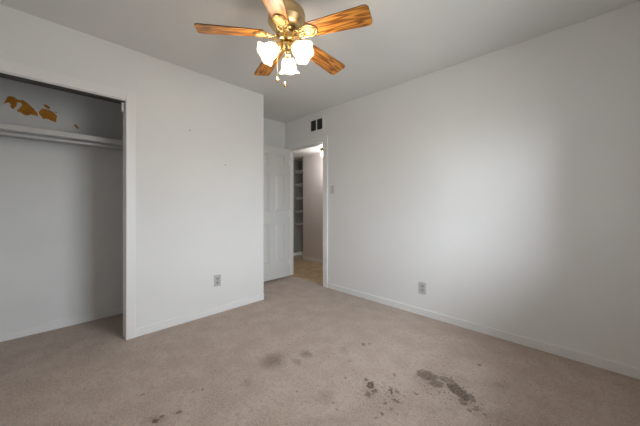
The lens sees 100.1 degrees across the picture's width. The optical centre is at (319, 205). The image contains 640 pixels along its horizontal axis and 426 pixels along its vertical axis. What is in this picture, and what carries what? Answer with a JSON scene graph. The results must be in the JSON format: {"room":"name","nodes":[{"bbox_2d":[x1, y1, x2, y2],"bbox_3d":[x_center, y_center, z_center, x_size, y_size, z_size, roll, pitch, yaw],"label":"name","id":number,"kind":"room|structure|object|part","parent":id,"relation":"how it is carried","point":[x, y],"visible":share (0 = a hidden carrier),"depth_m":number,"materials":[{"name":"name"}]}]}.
{"room":"empty bedroom","nodes":[
{"label":"empty bedroom","id":0,"kind":"room"},
{"bbox_2d":[0,4,263,328],"bbox_3d":[-1.768,-0.100,2.585,0.695,2.440,2.412,0,0,44],"label":"wall","id":1,"kind":"structure","parent":0,"point":[199,217],"depth_m":2.54,"materials":[{"name":"paint"}]},
{"bbox_2d":[0,73,124,103],"bbox_3d":[-2.001,-0.867,1.923,0.092,0.010,0.970,0,0,44],"label":"door track","id":2,"kind":"object","parent":1,"relation":"attached to","point":[2,75],"visible":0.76,"depth_m":1.98,"materials":[{"name":"grey metal"}]},
{"bbox_2d":[0,59,135,339],"bbox_3d":[-1.996,0.081,1.918,0.122,2.078,1.112,0,0,44],"label":"trim","id":3,"kind":"structure","parent":1,"relation":"attached to","point":[6,67],"depth_m":2.24,"materials":[{"name":"white paint"}]},
{"bbox_2d":[214,274,220,286],"bbox_3d":[-1.069,0.783,2.795,0.008,0.118,0.072,0,0,44],"label":"power outlet","id":4,"kind":"object","parent":1,"relation":"attached to","point":[217,278],"visible":1,"depth_m":2.79,"materials":[{"name":"grey plastic"}]},
{"bbox_2d":[0,78,284,333],"bbox_3d":[-1.746,-0.100,3.174,0.101,2.440,3.283,0,0,44],"label":"wall","id":5,"kind":"structure","parent":0,"point":[61,205],"depth_m":2.44,"materials":[{"name":"paint"}]},
{"bbox_2d":[0,123,122,150],"bbox_3d":[-1.933,-0.578,2.677,0.329,0.079,2.302,0,0,44],"label":"closet shelf","id":6,"kind":"object","parent":5,"relation":"attached to","point":[5,127],"visible":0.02,"depth_m":2.28,"materials":[{"name":"paint"}]},
{"bbox_2d":[0,131,122,148],"bbox_3d":[-1.889,-0.558,2.622,0.052,0.052,2.284,0,0,44],"label":"closet rod","id":7,"kind":"object","parent":6,"relation":"attached to","point":[1,132],"visible":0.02,"depth_m":2.27,"materials":[{"name":"silver metal"}]},
{"bbox_2d":[0,294,264,341],"bbox_3d":[-1.458,1.087,2.892,0.707,0.066,3.283,0,0,44],"label":"baseboard","id":8,"kind":"structure","parent":5,"relation":"attached to","point":[19,333],"depth_m":2.52,"materials":[{"name":"white paint"}]},
{"bbox_2d":[293,159,302,252],"bbox_3d":[-0.408,0.048,5.294,1.400,2.145,1.377,0,0,44],"label":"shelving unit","id":9,"kind":"structure","parent":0,"point":[297,164],"depth_m":6.05,"materials":[{"name":"white wood"}]},
{"bbox_2d":[293,145,322,160],"bbox_3d":[0.092,-1.075,5.518,4.800,0.100,2.397,0,0,44],"label":"ceiling","id":10,"kind":"structure","parent":0,"point":[297,155],"depth_m":5.18,"materials":[{"name":"paint"}]},
{"bbox_2d":[303,153,322,259],"bbox_3d":[0.673,0.048,4.671,2.785,2.145,0.100,0,0,44],"label":"wall","id":11,"kind":"structure","parent":0,"point":[312,164],"depth_m":5.39,"materials":[{"name":"white paint"}]},
{"bbox_2d":[0,255,639,425],"bbox_3d":[-0.450,1.160,3.652,6.640,0.080,5.820,0,0,44],"label":"floor","id":12,"kind":"structure","parent":0,"point":[307,353],"depth_m":1.78,"materials":[{"name":"carpet"}]},
{"bbox_2d":[0,0,639,122],"bbox_3d":[-0.319,-1.370,1.773,4.100,0.100,3.523,0,0,44],"label":"ceiling","id":13,"kind":"structure","parent":0,"point":[405,40],"depth_m":2.06,"materials":[{"name":"paint"}]},
{"bbox_2d":[194,0,371,87],"bbox_3d":[-0.181,-1.024,1.694,1.062,0.591,1.017,0,0,44],"label":"ceiling fan","id":14,"kind":"object","parent":13,"relation":"hanging from","point":[286,18],"visible":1,"depth_m":1.60,"materials":[{"name":"brown wood"}]},
{"bbox_3d":[-0.532,-1.043,1.601,0.390,0.006,0.132,-3,13,-12],"label":"blade","id":15,"kind":"part","parent":14,"relation":"part of","materials":[{"name":"brown wood"}]},
{"bbox_3d":[-0.370,-1.043,1.956,0.132,0.006,0.390,-14,4,-29],"label":"blade","id":16,"kind":"part","parent":14,"relation":"part of","materials":[{"name":"brown wood"}]},
{"bbox_3d":[-0.293,-0.940,1.623,0.051,0.062,0.063,0,0,44],"label":"bulb","id":17,"kind":"part","parent":14,"relation":"part of","materials":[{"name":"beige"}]},
{"bbox_3d":[-0.244,-1.043,1.337,0.132,0.006,0.390,12,4,6],"label":"blade","id":18,"kind":"part","parent":14,"relation":"part of","materials":[{"name":"brown wood"}]},
{"bbox_3d":[-0.257,-0.967,1.643,0.062,0.058,0.073,0,0,44],"label":"lamp arm","id":19,"kind":"part","parent":14,"relation":"part of","materials":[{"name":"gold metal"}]},
{"bbox_3d":[-0.206,-0.967,1.725,0.067,0.056,0.067,0,0,44],"label":"lamp arm","id":20,"kind":"part","parent":14,"relation":"part of","materials":[{"name":"gold metal"}]},
{"bbox_3d":[-0.206,-0.931,1.757,0.054,0.065,0.055,0,0,44],"label":"bulb","id":21,"kind":"part","parent":14,"relation":"part of","materials":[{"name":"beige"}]},
{"bbox_3d":[-0.160,-0.967,1.636,0.073,0.058,0.062,0,0,44],"label":"lamp arm","id":22,"kind":"part","parent":14,"relation":"part of","materials":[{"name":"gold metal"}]},
{"bbox_3d":[-0.127,-0.940,1.612,0.064,0.062,0.052,0,0,44],"label":"bulb","id":23,"kind":"part","parent":14,"relation":"part of","materials":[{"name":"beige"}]},
{"bbox_3d":[0.018,-1.043,1.912,0.132,0.006,0.390,-16,-14,41],"label":"blade","id":24,"kind":"part","parent":14,"relation":"part of","materials":[{"name":"brown wood"}]},
{"bbox_3d":[0.097,-1.043,1.529,0.390,0.006,0.132,3,-11,24],"label":"blade","id":25,"kind":"part","parent":14,"relation":"part of","materials":[{"name":"brown wood"}]},
{"bbox_2d":[285,1,639,368],"bbox_3d":[0.816,-0.100,3.043,3.940,2.440,0.120,0,0,44],"label":"wall","id":26,"kind":"structure","parent":0,"point":[505,182],"depth_m":2.21,"materials":[{"name":"paint"}]},
{"bbox_2d":[264,144,290,281],"bbox_3d":[-0.708,0.107,3.935,0.163,1.958,0.684,0,0,44],"label":"door","id":27,"kind":"structure","parent":26,"relation":"in","point":[277,162],"depth_m":3.98,"materials":[{"name":"white paint"}]},
{"bbox_3d":[-0.811,-0.665,3.831,0.032,0.170,0.160,0,0,44],"label":"raised panel","id":28,"kind":"part","parent":27,"relation":"part of","materials":[{"name":"white paint"}]},
{"bbox_3d":[-0.811,-0.188,3.831,0.032,0.535,0.160,0,0,44],"label":"raised panel","id":29,"kind":"part","parent":27,"relation":"part of","materials":[{"name":"white paint"}]},
{"bbox_3d":[-0.811,0.555,3.831,0.032,0.570,0.160,0,0,44],"label":"raised panel","id":30,"kind":"part","parent":27,"relation":"part of","materials":[{"name":"white paint"}]},
{"bbox_3d":[-0.611,-0.665,4.034,0.032,0.170,0.160,0,0,44],"label":"raised panel","id":31,"kind":"part","parent":27,"relation":"part of","materials":[{"name":"white paint"}]},
{"bbox_3d":[-0.611,-0.188,4.034,0.032,0.535,0.160,0,0,44],"label":"raised panel","id":32,"kind":"part","parent":27,"relation":"part of","materials":[{"name":"white paint"}]},
{"bbox_3d":[-0.611,0.555,4.034,0.032,0.570,0.160,0,0,44],"label":"raised panel","id":33,"kind":"part","parent":27,"relation":"part of","materials":[{"name":"white paint"}]},
{"bbox_2d":[284,136,327,287],"bbox_3d":[-0.187,0.085,4.018,0.934,2.071,0.146,0,0,44],"label":"trim","id":34,"kind":"structure","parent":26,"relation":"attached to","point":[323,140],"depth_m":3.69,"materials":[{"name":"white paint"}]},
{"bbox_2d":[309,115,323,133],"bbox_3d":[-0.038,-1.143,3.811,0.288,0.202,0.040,0,0,44],"label":"air vent","id":35,"kind":"object","parent":26,"relation":"in","point":[316,124],"visible":1,"depth_m":3.79,"materials":[{"name":"metal"}]},
{"bbox_2d":[331,185,334,193],"bbox_3d":[0.165,-0.216,3.586,0.070,0.116,0.017,0,0,44],"label":"light switch","id":36,"kind":"object","parent":26,"relation":"attached to","point":[332,186],"visible":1,"depth_m":3.58,"materials":[{"name":"grey plastic"}]},
{"bbox_2d":[419,282,425,294],"bbox_3d":[1.044,0.841,2.729,0.072,0.118,0.008,0,0,44],"label":"power outlet","id":37,"kind":"object","parent":26,"relation":"attached to","point":[422,286],"visible":1,"depth_m":2.73,"materials":[{"name":"grey plastic"}]},
{"bbox_2d":[327,283,639,378],"bbox_3d":[1.140,1.087,2.632,2.902,0.066,0.012,0,0,44],"label":"baseboard","id":38,"kind":"structure","parent":26,"relation":"attached to","point":[630,371],"depth_m":2.20,"materials":[{"name":"paint"}]},
{"bbox_3d":[0.271,0.048,4.557,3.200,2.145,1.477,0,0,44],"label":"wall","id":39,"kind":"structure","parent":0,"visible":0},
{"bbox_2d":[293,252,322,262],"bbox_3d":[0.235,1.087,4.593,3.100,0.066,1.277,0,0,44],"label":"baseboard","id":40,"kind":"structure","parent":39,"relation":"attached to","point":[296,253],"depth_m":5.46,"materials":[{"name":"white paint"}]}
]}

